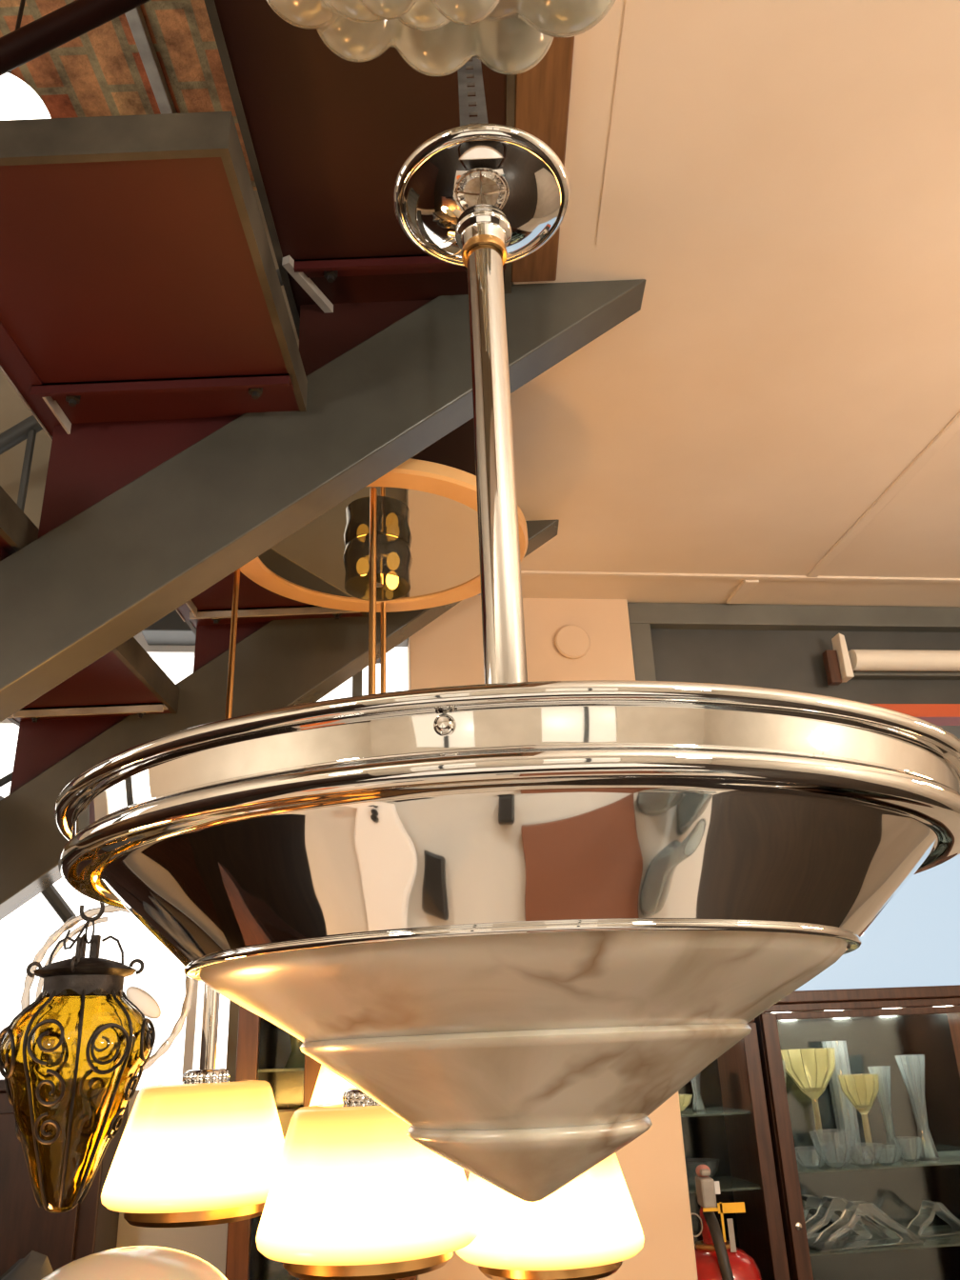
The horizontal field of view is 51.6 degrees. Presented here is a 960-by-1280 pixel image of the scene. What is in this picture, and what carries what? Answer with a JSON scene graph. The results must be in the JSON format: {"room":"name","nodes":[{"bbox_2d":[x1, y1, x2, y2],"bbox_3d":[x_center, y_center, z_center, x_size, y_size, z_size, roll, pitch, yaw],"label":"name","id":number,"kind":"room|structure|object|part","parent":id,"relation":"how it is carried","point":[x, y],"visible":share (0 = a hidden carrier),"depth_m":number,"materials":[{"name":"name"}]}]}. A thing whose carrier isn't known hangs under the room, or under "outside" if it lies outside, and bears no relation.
{"room":"store","nodes":[
{"label":"store","id":0,"kind":"room"},
{"bbox_2d":[0,0,257,190],"bbox_3d":[-0.995,-2.285,2.231,2.800,0.100,4.850,-2,-22,0],"label":"brick wall","id":1,"kind":"structure","parent":0,"point":[100,71],"depth_m":3.18,"materials":[{"name":"brick"}]},
{"bbox_2d":[0,0,50,119],"bbox_3d":[-1.291,-1.589,2.733,0.280,0.780,0.280,-2,-22,0],"label":"globe pendant","id":2,"kind":"object","parent":1,"relation":"hanging from","point":[18,101],"visible":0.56,"depth_m":2.56,"materials":[{"name":"beige glass"}]},
{"bbox_3d":[-1.296,-1.714,2.785,0.011,0.510,0.011,-11,-24,21],"label":"cord","id":3,"kind":"part","parent":2,"relation":"part of","materials":[{"name":"black paint"}]},
{"bbox_3d":[-1.282,-1.358,2.638,0.280,0.280,0.280,-2,-22,0],"label":"globe","id":4,"kind":"part","parent":2,"relation":"part of","materials":[{"name":"beige glass"}]},
{"bbox_2d":[124,5,176,114],"bbox_3d":[-1.048,-1.996,2.735,0.040,0.044,2.500,-2,-22,0],"label":"joist","id":5,"kind":"object","parent":1,"relation":"attached to","point":[135,18],"visible":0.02,"depth_m":3.12,"materials":[{"name":"grey metal"}]},
{"bbox_2d":[265,0,615,77],"bbox_3d":[-0.066,-1.452,1.127,0.305,2.351,0.190,-2,-22,0],"label":"glass pendant","id":6,"kind":"object","parent":1,"relation":"hanging from","point":[436,38],"visible":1,"depth_m":0.74,"materials":[{"name":"beige"}]},
{"bbox_2d":[0,190,299,529],"bbox_3d":[-1.039,-0.934,3.360,3.000,1.530,0.068,1,-23,-7],"label":"wall","id":7,"kind":"structure","parent":0,"point":[13,410],"depth_m":3.13,"materials":[{"name":"beige paint"}]},
{"bbox_2d":[627,602,959,680],"bbox_3d":[1.671,0.120,3.268,2.422,0.447,0.115,1,-23,-7],"label":"trim","id":8,"kind":"structure","parent":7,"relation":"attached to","point":[643,617],"depth_m":3.20,"materials":[{"name":"grey paint"}]},
{"bbox_2d":[869,703,959,725],"bbox_3d":[1.707,0.245,3.242,2.355,0.043,0.095,1,-23,-7],"label":"trim","id":9,"kind":"structure","parent":8,"relation":"attached to","point":[937,714],"depth_m":3.17,"materials":[{"name":"orange"}]},
{"bbox_2d":[650,628,959,703],"bbox_3d":[1.701,0.106,3.302,2.355,0.255,0.070,1,-23,-7],"label":"trim","id":10,"kind":"structure","parent":9,"relation":"on","point":[787,660],"depth_m":3.19,"materials":[{"name":"grey paint"}]},
{"bbox_2d":[821,633,959,685],"bbox_3d":[1.738,0.072,3.226,1.300,0.159,0.104,1,-23,-7],"label":"fitting","id":11,"kind":"object","parent":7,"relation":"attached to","point":[841,665],"visible":1,"depth_m":3.14,"materials":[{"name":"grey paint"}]},
{"bbox_3d":[1.112,0.087,3.138,0.036,0.110,0.030,1,-23,-7],"label":"plate","id":12,"kind":"part","parent":11,"relation":"part of","materials":[{"name":"brown wood"}]},
{"bbox_2d":[116,631,227,1276],"bbox_3d":[-1.396,0.489,2.813,2.385,4.550,0.100,1,-23,-7],"label":"wall","id":13,"kind":"structure","parent":0,"point":[209,1243],"depth_m":2.43,"materials":[{"name":"white paint"}]},
{"bbox_2d":[0,646,407,1090],"bbox_3d":[-1.083,0.564,2.802,1.765,1.300,0.035,1,-23,-7],"label":"window","id":14,"kind":"structure","parent":13,"relation":"in","point":[25,930],"depth_m":2.69,"materials":[{"name":"white glass"}]},
{"bbox_3d":[-1.321,0.600,2.747,1.280,1.210,0.015,1,-23,-7],"label":"frame","id":15,"kind":"part","parent":14,"relation":"part of","materials":[{"name":"white paint"}]},
{"bbox_2d":[141,609,408,647],"bbox_3d":[-0.611,-0.072,3.027,0.785,0.150,0.120,1,-23,-7],"label":"trim","id":16,"kind":"structure","parent":13,"relation":"attached to","point":[170,630],"depth_m":2.93,"materials":[{"name":"grey paint"}]},
{"bbox_2d":[352,669,362,696],"bbox_3d":[-0.367,0.177,2.972,0.030,0.370,0.075,1,-23,-7],"label":"trim","id":17,"kind":"structure","parent":13,"relation":"attached to","point":[357,679],"depth_m":2.95,"materials":[{"name":"grey paint"}]},
{"bbox_2d":[225,1000,239,1079],"bbox_3d":[-0.443,0.752,2.823,0.485,0.920,0.100,1,-23,-7],"label":"wall panel","id":18,"kind":"object","parent":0,"point":[232,1032],"depth_m":2.62,"materials":[{"name":"beige paint"}]},
{"bbox_2d":[407,595,698,1279],"bbox_3d":[0.154,1.284,2.741,0.690,2.910,0.420,1,-23,-7],"label":"wall pier","id":19,"kind":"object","parent":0,"point":[448,651],"visible":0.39,"depth_m":2.98,"materials":[{"name":"paint"}]},
{"bbox_2d":[554,624,590,659],"bbox_3d":[0.284,0.005,3.053,0.110,0.110,0.017,1,-23,-7],"label":"wall plate","id":20,"kind":"object","parent":19,"relation":"attached to","point":[571,641],"visible":1,"depth_m":3.04,"materials":[{"name":"paint"}]},
{"bbox_2d":[510,0,959,607],"bbox_3d":[0.501,-1.205,0.868,5.700,0.250,7.100,-2,-22,0],"label":"ceiling","id":21,"kind":"structure","parent":0,"point":[783,182],"depth_m":1.92,"materials":[{"name":"paint"}]},
{"bbox_2d":[0,0,646,923],"bbox_3d":[-0.995,-0.260,1.996,2.633,3.167,1.860,-2,-22,0],"label":"staircase","id":22,"kind":"structure","parent":21,"relation":"attached to","point":[146,328],"depth_m":1.65,"materials":[{"name":"grey metal"}]},
{"bbox_3d":[-1.271,-1.091,2.084,2.085,1.545,0.060,-2,-22,0],"label":"handrail","id":23,"kind":"part","parent":22,"relation":"part of","materials":[{"name":"red paint"}]},
{"bbox_2d":[0,919,155,1213],"bbox_3d":[-0.471,0.488,1.159,0.174,0.315,0.174,-2,-22,0],"label":"lantern","id":24,"kind":"object","parent":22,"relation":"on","point":[71,1059],"visible":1,"depth_m":1.10,"materials":[{"name":"yellow glass"}]},
{"bbox_3d":[-0.965,-0.042,1.976,0.415,0.064,1.730,-2,-22,0],"label":"edge frame","id":25,"kind":"part","parent":22,"relation":"part of","materials":[{"name":"paint"}]},
{"bbox_2d":[20,904,194,1073],"bbox_3d":[-0.846,0.713,2.287,0.389,0.574,0.067,-2,-22,0],"label":"lamp","id":26,"kind":"object","parent":22,"relation":"hanging from","point":[144,1001],"visible":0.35,"depth_m":2.24,"materials":[{"name":"beige glass"}]},
{"bbox_3d":[-0.946,0.793,2.285,0.147,0.299,0.011,-2,-22,0],"label":"glass arm","id":27,"kind":"part","parent":26,"relation":"part of","materials":[{"name":"beige"}]},
{"bbox_3d":[-0.752,0.810,2.221,0.082,0.070,0.022,-2,-22,0],"label":"glass","id":28,"kind":"part","parent":26,"relation":"part of","materials":[{"name":"white glass"}]},
{"bbox_3d":[-1.301,-0.598,2.833,1.978,1.462,0.048,-2,-22,0],"label":"handrail","id":29,"kind":"part","parent":22,"relation":"part of","materials":[{"name":"grey paint"}]},
{"bbox_3d":[-0.529,-0.289,2.051,0.463,0.064,1.765,-2,-22,0],"label":"edge frame","id":30,"kind":"part","parent":22,"relation":"part of","materials":[{"name":"paint"}]},
{"bbox_2d":[224,458,480,719],"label":"chandelier","id":31,"kind":"object","parent":22,"relation":"hanging from","point":[409,539],"depth_m":2.09,"materials":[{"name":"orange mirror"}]},
{"bbox_3d":[-0.514,0.152,2.031,0.013,0.711,0.070,4,-23,-15],"label":"rod","id":32,"kind":"part","parent":31,"relation":"part of","materials":[{"name":"gold metal"}]},
{"bbox_3d":[-0.221,-0.202,2.143,0.528,0.014,0.528,-2,-22,0],"label":"mirror plate","id":33,"kind":"part","parent":31,"relation":"part of","materials":[{"name":"beige"}]},
{"bbox_3d":[-0.191,0.030,1.757,0.013,0.701,0.037,-2,-22,0],"label":"rod","id":34,"kind":"part","parent":31,"relation":"part of","materials":[{"name":"gold metal"}]},
{"bbox_3d":[-0.222,0.244,2.270,0.013,0.701,0.058,1,-23,-8],"label":"rod","id":35,"kind":"part","parent":31,"relation":"part of","materials":[{"name":"gold metal"}]},
{"bbox_3d":[-0.187,-0.127,2.122,0.028,0.042,0.028,-2,-22,0],"label":"bulb","id":36,"kind":"part","parent":31,"relation":"part of","materials":[{"name":"yellow glass"}]},
{"bbox_3d":[-0.143,-0.545,2.099,0.408,0.064,1.860,-2,-22,0],"label":"edge frame","id":37,"kind":"part","parent":22,"relation":"part of","materials":[{"name":"paint"}]},
{"bbox_2d":[100,982,644,1279],"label":"chandelier","id":38,"kind":"object","parent":22,"relation":"hanging from","point":[345,1180],"depth_m":1.53,"materials":[{"name":"beige glass"}]},
{"bbox_3d":[-0.477,0.861,1.708,0.314,0.184,0.314,-2,-22,0],"label":"lamp shade","id":39,"kind":"part","parent":38,"relation":"part of","materials":[{"name":"white glass"}]},
{"bbox_3d":[-0.198,0.905,2.021,0.314,0.184,0.314,-2,-22,0],"label":"lamp shade","id":40,"kind":"part","parent":38,"relation":"part of","materials":[{"name":"white glass"}]},
{"bbox_3d":[-0.160,0.772,1.437,0.314,0.184,0.314,-2,-22,0],"label":"lamp shade","id":41,"kind":"part","parent":38,"relation":"part of","materials":[{"name":"white glass"}]},
{"bbox_3d":[0.111,0.927,1.671,0.314,0.184,0.314,-2,-22,0],"label":"lamp shade","id":42,"kind":"part","parent":38,"relation":"part of","materials":[{"name":"white glass"}]},
{"bbox_2d":[457,57,488,126],"bbox_3d":[-0.008,-0.585,1.083,0.029,0.649,0.308,-2,-22,0],"label":"strap","id":43,"kind":"object","parent":22,"relation":"hanging from","point":[480,110],"visible":0.38,"depth_m":1.10,"materials":[{"name":"metal"}]},
{"bbox_2d":[53,123,959,1201],"bbox_3d":[0.015,-0.028,0.660,0.523,0.705,0.523,-2,-22,0],"label":"pendant lamp","id":44,"kind":"object","parent":43,"relation":"hanging from","point":[517,916],"visible":1,"depth_m":0.42,"materials":[{"name":"silver metal"}]},
{"bbox_3d":[0.013,-0.079,0.681,0.028,0.505,0.028,-2,-22,0],"label":"stem","id":45,"kind":"part","parent":44,"relation":"part of","materials":[{"name":"silver metal"}]},
{"bbox_3d":[0.022,0.151,0.587,0.515,0.082,0.515,-2,-22,0],"label":"lamp shade","id":46,"kind":"part","parent":44,"relation":"part of","materials":[{"name":"silver metal"}]},
{"bbox_3d":[0.026,0.242,0.549,0.358,0.120,0.358,-2,-22,0],"label":"lamp shade","id":47,"kind":"part","parent":44,"relation":"part of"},
{"bbox_2d":[511,36,574,282],"bbox_3d":[0.074,-1.211,0.729,0.082,0.212,2.425,-2,-22,0],"label":"trim","id":48,"kind":"structure","parent":21,"relation":"attached to","point":[543,91],"depth_m":1.48,"materials":[{"name":"brown wood"}]},
{"bbox_2d":[596,0,629,244],"bbox_3d":[0.197,-0.896,1.270,0.004,0.012,1.030,-2,-22,0],"label":"trim","id":49,"kind":"structure","parent":21,"relation":"attached to","point":[627,1],"depth_m":1.50,"materials":[{"name":"paint"}]},
{"bbox_2d":[520,570,959,583],"bbox_3d":[1.097,-0.192,3.054,2.220,0.017,0.025,1,-23,-7],"label":"trim","id":50,"kind":"structure","parent":21,"relation":"attached to","point":[523,572],"depth_m":3.01,"materials":[{"name":"paint"}]},
{"bbox_2d":[726,580,759,603],"bbox_3d":[0.821,-0.156,3.107,0.045,0.022,0.165,1,-23,-7],"label":"trim","id":51,"kind":"structure","parent":21,"relation":"attached to","point":[746,587],"depth_m":3.09,"materials":[{"name":"paint"}]},
{"bbox_2d":[806,412,959,577],"bbox_3d":[1.092,-0.469,2.386,0.035,0.016,1.410,1,-23,-7],"label":"trim","id":52,"kind":"structure","parent":21,"relation":"attached to","point":[953,426],"depth_m":2.58,"materials":[{"name":"paint"}]},
{"bbox_2d":[938,725,959,739],"bbox_3d":[1.856,1.561,3.700,2.925,3.000,0.100,1,-23,-7],"label":"wall","id":53,"kind":"structure","parent":0,"point":[953,730],"depth_m":4.16,"materials":[{"name":"beige paint"}]},
{"bbox_2d":[795,854,959,990],"bbox_3d":[1.472,0.906,3.700,2.100,1.080,0.055,1,-23,-7],"label":"window","id":54,"kind":"structure","parent":53,"relation":"in","point":[914,941],"depth_m":3.63,"materials":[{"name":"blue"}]},
{"bbox_3d":[0.622,1.749,-0.029,5.900,0.100,7.900,-2,-22,0],"label":"floor","id":55,"kind":"structure","parent":0,"visible":0},
{"bbox_2d":[0,1079,129,1276],"bbox_3d":[-1.429,1.787,2.058,1.200,1.580,0.262,1,-23,-7],"label":"wardrobe","id":56,"kind":"object","parent":55,"relation":"on","point":[90,1228],"visible":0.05,"depth_m":2.20,"materials":[{"name":"brown wood"}]},
{"bbox_3d":[-1.171,1.729,1.984,0.595,1.410,0.016,1,-23,-7],"label":"door","id":57,"kind":"part","parent":56,"relation":"part of","materials":[{"name":"brown wood"}]},
{"bbox_2d":[225,1005,417,1279],"bbox_3d":[-0.332,1.645,2.077,0.410,1.772,0.337,1,-23,-7],"label":"display cabinet","id":58,"kind":"object","parent":55,"relation":"on","point":[266,1051],"visible":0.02,"depth_m":2.18,"materials":[{"name":"brown wood"}]},
{"bbox_3d":[-0.414,1.570,1.935,0.193,1.610,0.022,1,-23,-7],"label":"door","id":59,"kind":"part","parent":58,"relation":"part of","materials":[{"name":"brown wood"}]},
{"bbox_3d":[-0.415,1.551,1.944,0.103,1.530,0.003,1,-23,-7],"label":"pane","id":60,"kind":"part","parent":58,"relation":"part of","materials":[{"name":"brown"}]},
{"bbox_3d":[-0.218,1.571,1.959,0.193,1.610,0.022,1,-23,-7],"label":"door","id":61,"kind":"part","parent":58,"relation":"part of","materials":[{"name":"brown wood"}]},
{"bbox_2d":[678,1019,790,1279],"bbox_3d":[0.677,1.972,2.885,0.385,1.710,0.357,1,-23,-7],"label":"display cabinet","id":62,"kind":"object","parent":55,"relation":"on","point":[724,1111],"visible":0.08,"depth_m":2.92,"materials":[{"name":"brown wood"}]},
{"bbox_3d":[0.695,1.893,2.747,0.365,1.548,0.022,1,-23,-7],"label":"door","id":63,"kind":"part","parent":62,"relation":"part of","materials":[{"name":"brown wood"}]},
{"bbox_2d":[752,984,959,1279],"bbox_3d":[1.288,1.966,2.965,0.842,1.735,0.357,1,-23,-7],"label":"display cabinet","id":64,"kind":"object","parent":55,"relation":"on","point":[881,1066],"visible":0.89,"depth_m":2.98,"materials":[{"name":"brown wood"}]},
{"bbox_2d":[829,1131,850,1153],"bbox_3d":[1.072,1.537,3.001,0.132,0.100,0.130,17,-29,-39],"label":"dish","id":65,"kind":"object","parent":64,"relation":"on","point":[836,1137],"visible":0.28,"depth_m":2.96,"materials":[{"name":"clear glass"}]},
{"bbox_3d":[1.257,1.192,3.284,0.842,0.060,0.357,1,-23,-7],"label":"cornice","id":66,"kind":"part","parent":64,"relation":"part of","materials":[{"name":"brown wood"}]},
{"bbox_2d":[856,1144,880,1160],"bbox_3d":[1.154,1.553,2.993,0.122,0.060,0.120,-22,-29,39],"label":"dish","id":67,"kind":"object","parent":64,"relation":"on","point":[866,1151],"visible":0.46,"depth_m":2.95,"materials":[{"name":"clear glass"}]},
{"bbox_3d":[0.651,2.326,2.323,0.200,0.629,0.200,-2,-22,0],"label":"stand","id":68,"kind":"object","parent":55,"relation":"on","visible":0},
{"bbox_2d":[690,1164,761,1279],"bbox_3d":[0.626,1.728,2.570,0.220,0.664,0.220,17,-29,-39],"label":"fire extinguisher","id":69,"kind":"object","parent":68,"relation":"on","point":[717,1258],"visible":0.91,"depth_m":2.58,"materials":[{"name":"red metal"}]},
{"bbox_3d":[0.601,1.462,2.653,0.036,0.090,0.090,-2,-22,0],"label":"handle","id":70,"kind":"part","parent":69,"relation":"part of","materials":[{"name":"metal"}]},
{"bbox_3d":[-0.401,1.560,0.642,1.170,0.840,0.535,-2,-22,0],"label":"table","id":71,"kind":"object","parent":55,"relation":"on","visible":0},
{"bbox_2d":[40,1245,227,1279],"bbox_3d":[-0.295,0.814,0.751,0.196,0.612,0.196,-2,-22,0],"label":"dome lamp","id":72,"kind":"object","parent":71,"relation":"on","point":[137,1262],"visible":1,"depth_m":0.84,"materials":[{"name":"beige glass"}]},
{"bbox_3d":[-0.786,1.575,1.138,0.600,1.220,0.280,-2,-22,0],"label":"storage box","id":73,"kind":"object","parent":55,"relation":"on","visible":0},
{"bbox_2d":[0,1250,53,1279],"bbox_3d":[-0.834,0.898,1.418,0.508,0.238,0.228,-2,-22,0],"label":"cloth","id":74,"kind":"object","parent":73,"relation":"on","point":[35,1266],"visible":0.93,"depth_m":1.41,"materials":[{"name":"grey fabric"}]},
{"bbox_3d":[-0.047,-0.218,1.443,0.915,1.048,0.010,-2,-22,0],"label":"rail","id":75,"kind":"object","parent":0,"visible":0},
{"bbox_2d":[79,901,104,921],"bbox_3d":[-0.479,0.307,1.234,0.031,0.084,0.005,-2,-22,0],"label":"s-hook","id":76,"kind":"object","parent":75,"relation":"hanging from","point":[102,905],"visible":0.47,"depth_m":1.22,"materials":[{"name":"metal"}]}
]}

